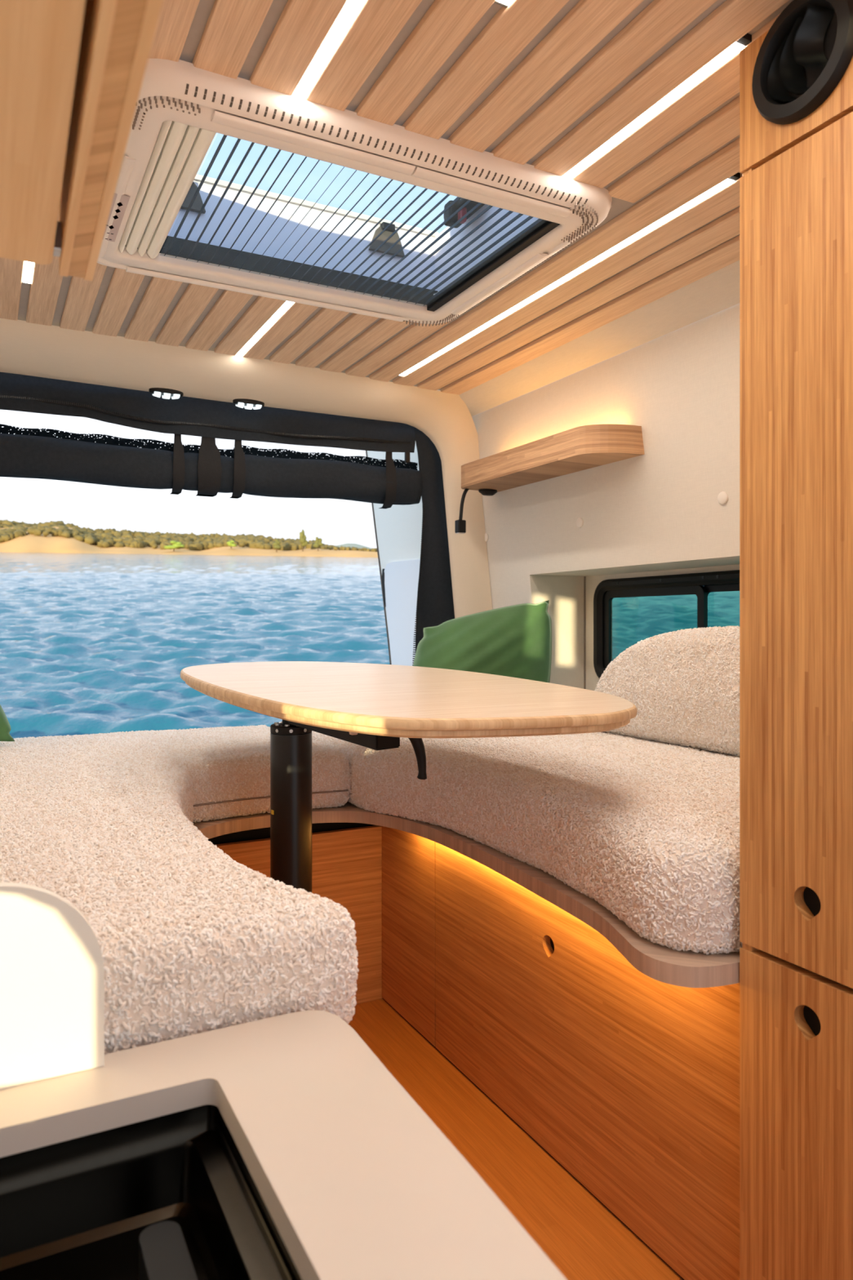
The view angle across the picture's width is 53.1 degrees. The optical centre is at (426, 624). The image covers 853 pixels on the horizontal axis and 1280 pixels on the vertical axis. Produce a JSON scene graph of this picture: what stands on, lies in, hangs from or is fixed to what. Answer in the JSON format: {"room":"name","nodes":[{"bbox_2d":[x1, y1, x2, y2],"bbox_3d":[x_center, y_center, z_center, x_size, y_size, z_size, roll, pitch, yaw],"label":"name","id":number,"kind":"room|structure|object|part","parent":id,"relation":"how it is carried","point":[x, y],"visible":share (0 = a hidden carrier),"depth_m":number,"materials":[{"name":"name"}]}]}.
{"room":"vehicle interior","nodes":[
{"label":"vehicle interior","id":0,"kind":"room"},
{"bbox_2d":[0,318,492,618],"bbox_3d":[-0.664,0.110,2.844,2.347,1.961,0.266,0,0,-28],"label":"door frame","id":1,"kind":"structure","parent":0,"point":[27,348],"depth_m":2.93,"materials":[{"name":"beige plastic"}]},
{"bbox_2d":[148,387,183,399],"bbox_3d":[-0.870,-0.769,2.851,0.112,0.031,0.044,0,0,-28],"label":"light","id":2,"kind":"object","parent":1,"relation":"attached to","point":[166,393],"visible":1,"depth_m":2.83,"materials":[{"name":"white plastic"}]},
{"bbox_2d":[0,372,454,665],"bbox_3d":[-0.785,-0.150,3.002,2.121,1.300,0.108,0,0,-28],"label":"screen","id":3,"kind":"object","parent":1,"relation":"attached to","point":[207,470],"visible":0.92,"depth_m":3.01,"materials":[{"name":"black fabric"}]},
{"bbox_2d":[232,398,264,409],"bbox_3d":[-0.621,-0.767,2.980,0.112,0.031,0.044,0,0,-28],"label":"light","id":4,"kind":"object","parent":1,"relation":"attached to","point":[246,403],"visible":1,"depth_m":2.96,"materials":[{"name":"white plastic"}]},
{"bbox_2d":[365,442,422,666],"bbox_3d":[-0.064,0.000,3.790,0.176,2.002,0.743,0,0,-28],"label":"door","id":5,"kind":"structure","parent":1,"relation":"in","point":[397,528],"depth_m":3.80,"materials":[{"name":"white metal"}]},
{"bbox_3d":[-0.048,0.210,3.715,0.068,0.980,0.535,0,0,-27],"label":"panel","id":6,"kind":"part","parent":5,"relation":"part of","materials":[{"name":"white metal"}]},
{"bbox_2d":[0,0,793,395],"bbox_3d":[-0.054,-0.883,1.342,2.063,0.030,3.230,0,0,-28],"label":"ceiling","id":7,"kind":"structure","parent":0,"point":[544,85],"depth_m":1.50,"materials":[{"name":"brown wood"}]},
{"bbox_2d":[22,262,34,284],"bbox_3d":[-0.809,-0.875,1.773,0.022,0.011,0.916,0,0,-28],"label":"led strip","id":8,"kind":"object","parent":7,"relation":"attached to","point":[28,271],"visible":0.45,"depth_m":2.11,"materials":[{"name":"white plastic"}]},
{"bbox_2d":[235,301,293,356],"bbox_3d":[-0.475,-0.875,2.508,0.022,0.011,0.591,0,0,-28],"label":"led strip","id":9,"kind":"object","parent":7,"relation":"attached to","point":[286,304],"visible":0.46,"depth_m":2.50,"materials":[{"name":"white plastic"}]},
{"bbox_2d":[293,0,364,98],"bbox_3d":[0.021,-0.875,0.962,0.022,0.011,1.011,0,0,-28],"label":"led strip","id":10,"kind":"object","parent":7,"relation":"attached to","point":[351,8],"visible":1,"depth_m":1.28,"materials":[{"name":"white plastic"}]},
{"bbox_2d":[97,58,612,326],"bbox_3d":[-0.206,-0.965,1.857,0.980,0.274,0.795,0,0,-28],"label":"skylight","id":11,"kind":"object","parent":7,"relation":"attached to","point":[166,220],"visible":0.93,"depth_m":1.84,"materials":[{"name":"plastic"}]},
{"bbox_3d":[0.067,-1.014,2.112,0.040,0.053,0.035,0,0,-27],"label":"latch lever","id":12,"kind":"part","parent":11,"relation":"part of","materials":[{"name":"black plastic"}]},
{"bbox_2d":[493,0,512,7],"bbox_3d":[0.295,-0.875,0.832,0.022,0.011,0.828,0,0,-28],"label":"led strip","id":13,"kind":"object","parent":7,"relation":"attached to","point":[505,3],"visible":1,"depth_m":1.19,"materials":[{"name":"white plastic"}]},
{"bbox_2d":[496,0,512,4],"bbox_3d":[0.293,-0.875,0.836,0.022,0.011,0.812,0,0,-27],"label":"diffuser","id":14,"kind":"object","parent":13,"relation":"attached to","point":[498,2],"depth_m":1.19,"materials":[{"name":"white plastic"}]},
{"bbox_2d":[399,172,740,376],"bbox_3d":[0.256,-0.875,2.325,0.022,0.011,1.500,0,0,-28],"label":"led strip","id":15,"kind":"object","parent":7,"relation":"attached to","point":[728,181],"visible":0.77,"depth_m":2.04,"materials":[{"name":"white plastic"}]},
{"bbox_2d":[563,33,751,178],"bbox_3d":[0.373,-0.875,1.469,0.022,0.011,0.450,0,0,-28],"label":"led strip","id":16,"kind":"object","parent":7,"relation":"attached to","point":[745,40],"visible":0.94,"depth_m":1.42,"materials":[{"name":"white plastic"}]},
{"bbox_2d":[348,998,683,1279],"bbox_3d":[0.179,1.110,1.378,2.510,0.040,3.680,0,0,-28],"label":"floor","id":17,"kind":"structure","parent":0,"point":[576,1232],"depth_m":1.72,"materials":[{"name":"brown wood"}]},
{"bbox_2d":[180,661,636,892],"bbox_3d":[-0.116,0.599,1.932,0.731,0.982,1.288,0,0,-28],"label":"table","id":18,"kind":"object","parent":17,"relation":"on","point":[372,706],"visible":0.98,"depth_m":1.71,"materials":[{"name":"brown wood"}]},
{"bbox_3d":[-0.302,0.666,1.906,0.092,0.848,0.092,0,0,-27],"label":"post","id":19,"kind":"part","parent":18,"relation":"part of","materials":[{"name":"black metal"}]},
{"bbox_3d":[-0.040,0.253,1.683,0.083,0.107,0.024,0,0,3],"label":"lever","id":20,"kind":"part","parent":18,"relation":"part of","materials":[{"name":"black plastic"}]},
{"bbox_2d":[192,801,739,1279],"bbox_3d":[-0.255,0.797,2.027,2.260,0.585,2.008,0,0,-28],"label":"bench","id":21,"kind":"object","parent":17,"relation":"on","point":[615,1050],"visible":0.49,"depth_m":1.70,"materials":[{"name":"brown wood"}]},
{"bbox_2d":[0,724,359,1053],"bbox_3d":[-0.687,0.425,1.832,1.320,0.154,1.964,0,0,-28],"label":"seat cushion","id":22,"kind":"object","parent":21,"relation":"on","point":[192,939],"visible":0.8,"depth_m":1.18,"materials":[{"name":"fabric"}]},
{"bbox_2d":[0,705,14,741],"bbox_3d":[-1.402,0.187,2.388,0.447,0.312,0.167,0,0,-28],"label":"pillow","id":23,"kind":"object","parent":22,"relation":"on","point":[5,727],"visible":1,"depth_m":2.43,"materials":[{"name":"green fabric"}]},
{"bbox_3d":[-0.770,0.839,2.160,1.469,0.502,0.020,0,0,-27],"label":"panel","id":24,"kind":"part","parent":21,"relation":"part of","materials":[{"name":"brown wood"}]},
{"bbox_3d":[-0.046,0.815,2.340,0.019,0.539,0.327,0,0,-27],"label":"drawer","id":25,"kind":"part","parent":21,"relation":"part of","materials":[{"name":"brown wood"}]},
{"bbox_2d":[278,721,742,955],"bbox_3d":[0.310,0.415,2.329,0.908,0.179,2.003,0,0,-28],"label":"seat cushion","id":26,"kind":"object","parent":21,"relation":"on","point":[648,831],"visible":0.54,"depth_m":1.72,"materials":[{"name":"fabric"}]},
{"bbox_2d":[413,600,551,682],"bbox_3d":[0.179,0.108,2.880,0.555,0.386,0.254,0,0,-28],"label":"pillow","id":27,"kind":"object","parent":26,"relation":"on","point":[515,641],"visible":0.56,"depth_m":2.83,"materials":[{"name":"green fabric"}]},
{"bbox_2d":[595,625,739,756],"bbox_3d":[0.819,0.171,2.154,0.164,0.326,1.173,0,0,-28],"label":"backrest cushion","id":28,"kind":"object","parent":26,"relation":"on","point":[683,686],"visible":0.54,"depth_m":2.27,"materials":[{"name":"fabric"}]},
{"bbox_2d":[550,937,554,951],"bbox_3d":[0.276,0.655,1.764,0.020,0.090,0.090,0,0,-27],"label":"finger hole","id":29,"kind":"object","parent":21,"relation":"on","point":[552,946],"depth_m":1.77,"materials":[{"name":"black"}]},
{"bbox_3d":[0.263,0.815,1.746,0.019,0.539,1.004,0,0,-27],"label":"drawer","id":30,"kind":"part","parent":21,"relation":"part of","materials":[{"name":"brown wood"}]},
{"bbox_2d":[739,29,852,1279],"bbox_3d":[1.032,0.119,0.854,0.620,1.942,1.261,0,0,-28],"label":"tall cabinet","id":31,"kind":"object","parent":17,"relation":"on","point":[796,182],"visible":0.82,"depth_m":1.19,"materials":[{"name":"brown wood"}]},
{"bbox_3d":[0.747,0.119,1.406,0.616,1.942,0.018,0,0,-27],"label":"panel","id":32,"kind":"part","parent":31,"relation":"part of","materials":[{"name":"brown wood"}]},
{"bbox_3d":[0.766,-0.762,0.715,0.019,0.180,1.261,0,0,-27],"label":"panel","id":33,"kind":"part","parent":31,"relation":"part of","materials":[{"name":"brown wood"}]},
{"bbox_3d":[0.766,0.781,0.715,0.019,0.598,1.261,0,0,-27],"label":"door","id":34,"kind":"part","parent":31,"relation":"part of","materials":[{"name":"brown wood"}]},
{"bbox_2d":[751,0,852,124],"bbox_3d":[0.520,-0.776,1.168,0.037,0.165,0.165,0,0,-28],"label":"air vent","id":35,"kind":"object","parent":31,"relation":"attached to","point":[806,53],"visible":1,"depth_m":1.16,"materials":[{"name":"black plastic"}]},
{"bbox_2d":[782,10,837,103],"bbox_3d":[0.533,-0.776,1.175,0.007,0.117,0.117,0,0,-27],"label":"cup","id":36,"kind":"object","parent":35,"relation":"on","point":[821,39],"depth_m":1.16,"materials":[{"name":"black plastic"}]},
{"bbox_2d":[803,1005,821,1035],"bbox_3d":[0.546,0.539,1.179,0.020,0.090,0.090,0,0,-27],"label":"finger hole","id":37,"kind":"object","parent":31,"relation":"on","point":[811,1023],"depth_m":1.18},
{"bbox_2d":[803,886,821,915],"bbox_3d":[0.546,0.376,1.179,0.020,0.090,0.090,0,0,-27],"label":"finger hole","id":38,"kind":"object","parent":31,"relation":"on","point":[811,902],"depth_m":1.18,"materials":[{"name":"black"}]},
{"bbox_3d":[-0.164,0.783,0.202,0.775,0.614,1.290,0,0,-28],"label":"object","id":39,"kind":"object","parent":17,"relation":"on","visible":0},
{"bbox_2d":[0,1009,566,1279],"bbox_3d":[-0.164,0.463,0.230,0.811,0.026,1.339,0,0,-28],"label":"countertop","id":40,"kind":"structure","parent":39,"relation":"on","point":[356,1180],"depth_m":0.76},
{"bbox_2d":[0,882,104,1088],"bbox_3d":[-0.575,0.351,0.748,0.550,0.196,0.014,0,0,-28],"label":"panel","id":41,"kind":"object","parent":40,"relation":"on","point":[52,975],"visible":1,"depth_m":0.84,"materials":[{"name":"white plastic"}]},
{"bbox_2d":[0,1104,302,1279],"bbox_3d":[-0.292,0.526,0.395,0.598,0.098,0.763,0,0,-28],"label":"sink","id":42,"kind":"object","parent":40,"relation":"in","point":[174,1196],"visible":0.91,"depth_m":0.78,"materials":[{"name":"black plastic"}]},
{"bbox_2d":[471,303,739,690],"bbox_3d":[0.944,0.133,2.267,0.336,1.935,2.750,0,0,-28],"label":"wall","id":43,"kind":"structure","parent":0,"point":[658,512],"depth_m":2.65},
{"bbox_2d":[484,533,488,541],"bbox_3d":[0.234,-0.344,3.374,0.006,0.035,0.035,0,0,-28],"label":"cap","id":44,"kind":"object","parent":43,"relation":"attached to","point":[486,536],"visible":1,"depth_m":3.37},
{"bbox_2d":[461,423,644,492],"bbox_3d":[0.385,-0.548,2.867,0.174,0.084,0.820,0,0,-28],"label":"wall shelf","id":45,"kind":"object","parent":43,"relation":"attached to","point":[577,449],"visible":1,"depth_m":2.71,"materials":[{"name":"brown wood"}]},
{"bbox_2d":[454,488,469,533],"bbox_3d":[0.143,-0.431,3.179,0.079,0.189,0.034,0,0,-37],"label":"light","id":46,"kind":"object","parent":45,"relation":"attached to","point":[460,525],"visible":0.86,"depth_m":3.16,"materials":[{"name":"black plastic"}]},
{"bbox_2d":[478,488,497,495],"bbox_3d":[0.232,-0.496,3.215,0.076,0.020,0.051,0,0,-28],"label":"plug","id":47,"kind":"object","parent":45,"relation":"attached to","point":[483,491],"visible":1,"depth_m":3.20,"materials":[{"name":"black plastic"}]},
{"bbox_2d":[576,517,583,528],"bbox_3d":[0.510,-0.339,2.845,0.006,0.035,0.035,0,0,-28],"label":"cap","id":48,"kind":"object","parent":43,"relation":"attached to","point":[580,522],"visible":1,"depth_m":2.84,"materials":[{"name":"beige plastic"}]},
{"bbox_2d":[459,260,739,416],"bbox_3d":[0.956,-0.846,1.755,0.116,0.052,3.630,0,0,-28],"label":"trim","id":49,"kind":"structure","parent":43,"relation":"attached to","point":[713,293],"depth_m":2.51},
{"bbox_2d":[593,569,739,679],"bbox_3d":[0.989,0.025,2.541,0.059,0.380,1.495,0,0,-28],"label":"window","id":50,"kind":"structure","parent":43,"relation":"in","point":[700,584],"depth_m":2.96,"materials":[{"name":"black plastic"}]},
{"bbox_3d":[0.779,0.025,2.951,0.016,0.300,0.495,0,0,-27],"label":"sash frame","id":51,"kind":"part","parent":50,"relation":"part of","materials":[{"name":"black plastic"}]},
{"bbox_3d":[1.112,0.025,2.346,0.012,0.300,0.955,0,0,-27],"label":"sash frame","id":52,"kind":"part","parent":50,"relation":"part of","materials":[{"name":"black plastic"}]},
{"bbox_2d":[717,491,728,504],"bbox_3d":[0.796,-0.340,2.295,0.006,0.035,0.035,0,0,-28],"label":"cap","id":53,"kind":"object","parent":43,"relation":"attached to","point":[722,498],"visible":1,"depth_m":2.29,"materials":[{"name":"white plastic"}]},
{"bbox_3d":[-0.717,0.101,0.387,0.015,1.978,4.550,0,0,-28],"label":"wall","id":54,"kind":"structure","parent":0,"visible":0},
{"bbox_2d":[0,0,163,280],"bbox_3d":[-0.274,-0.604,0.154,0.537,0.525,1.306,0,0,-28],"label":"locker","id":55,"kind":"object","parent":54,"relation":"attached to","point":[72,72],"visible":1,"depth_m":0.59,"materials":[{"name":"brown wood"}]},
{"bbox_3d":[-0.289,-0.358,0.143,0.500,0.016,1.300,0,0,-27],"label":"panel","id":56,"kind":"part","parent":55,"relation":"part of","materials":[{"name":"brown wood"}]},
{"bbox_3d":[-0.071,-0.601,0.259,0.036,0.519,1.306,0,0,-27],"label":"door","id":57,"kind":"part","parent":55,"relation":"part of","materials":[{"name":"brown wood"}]},
{"bbox_3d":[-0.061,-0.601,0.264,0.015,0.518,1.306,0,0,-26],"label":"door","id":58,"kind":"part","parent":55,"relation":"part of","materials":[{"name":"brown wood"}]},
{"bbox_3d":[-0.051,-0.601,0.270,0.036,0.519,1.306,0,0,-27],"label":"door","id":59,"kind":"part","parent":55,"relation":"part of","materials":[{"name":"brown wood"}]},
{"label":"outside","id":60,"kind":"structure","parent":0,"visible":0},
{"bbox_2d":[334,542,372,549],"bbox_3d":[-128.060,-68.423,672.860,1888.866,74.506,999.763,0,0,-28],"label":"hills","id":61,"kind":"structure","parent":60,"point":[348,544],"depth_m":1013.68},
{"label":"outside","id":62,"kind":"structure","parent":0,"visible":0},
{"bbox_2d":[0,551,739,738],"bbox_3d":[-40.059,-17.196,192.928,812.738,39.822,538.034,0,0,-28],"label":"lake","id":63,"kind":"structure","parent":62,"point":[91,643],"depth_m":28.85,"materials":[{"name":"teal liquid"}]},
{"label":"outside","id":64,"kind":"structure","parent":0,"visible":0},
{"bbox_2d":[0,526,377,557],"bbox_3d":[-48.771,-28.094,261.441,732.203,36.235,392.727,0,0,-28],"label":"shore","id":65,"kind":"structure","parent":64,"point":[29,543],"depth_m":330.75,"materials":[{"name":"beige sand"}]},
{"bbox_2d":[163,540,184,551],"bbox_3d":[-98.441,-30.470,332.495,7.826,4.238,5.555,0,0,-28],"label":"tree","id":66,"kind":"object","parent":65,"relation":"on","point":[175,544],"visible":1,"depth_m":331.27,"materials":[{"name":"green plant"}]},
{"bbox_2d":[0,519,377,551],"bbox_3d":[-62.013,-36.599,355.326,339.085,18.814,151.561,0,0,-28],"label":"forest","id":67,"kind":"object","parent":65,"relation":"on","point":[106,538],"visible":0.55,"depth_m":355.40,"materials":[{"name":"green plant"}]},
{"bbox_2d":[226,540,236,548],"bbox_3d":[-77.682,-31.781,339.815,4.223,3.327,3.491,0,0,-28],"label":"tree","id":68,"kind":"object","parent":65,"relation":"on","point":[230,544],"visible":1,"depth_m":338.92,"materials":[{"name":"green plant"}]},
{"bbox_2d":[273,538,281,551],"bbox_3d":[-60.508,-31.840,345.420,3.394,5.422,3.016,0,0,-28],"label":"tree","id":69,"kind":"object","parent":65,"relation":"on","point":[277,544],"visible":1,"depth_m":344.55,"materials":[{"name":"green plant"}]},
{"bbox_2d":[299,528,308,551],"bbox_3d":[-50.225,-34.301,348.942,4.012,8.904,3.237,0,0,-28],"label":"tree","id":70,"kind":"object","parent":65,"relation":"on","point":[304,542],"visible":1,"depth_m":348.02,"materials":[{"name":"green plant"}]},
{"bbox_2d":[312,536,323,551],"bbox_3d":[-44.389,-32.782,347.707,4.246,5.935,2.910,0,0,-28],"label":"tree","id":71,"kind":"object","parent":65,"relation":"on","point":[317,543],"visible":1,"depth_m":347.00,"materials":[{"name":"green plant"}]}
]}

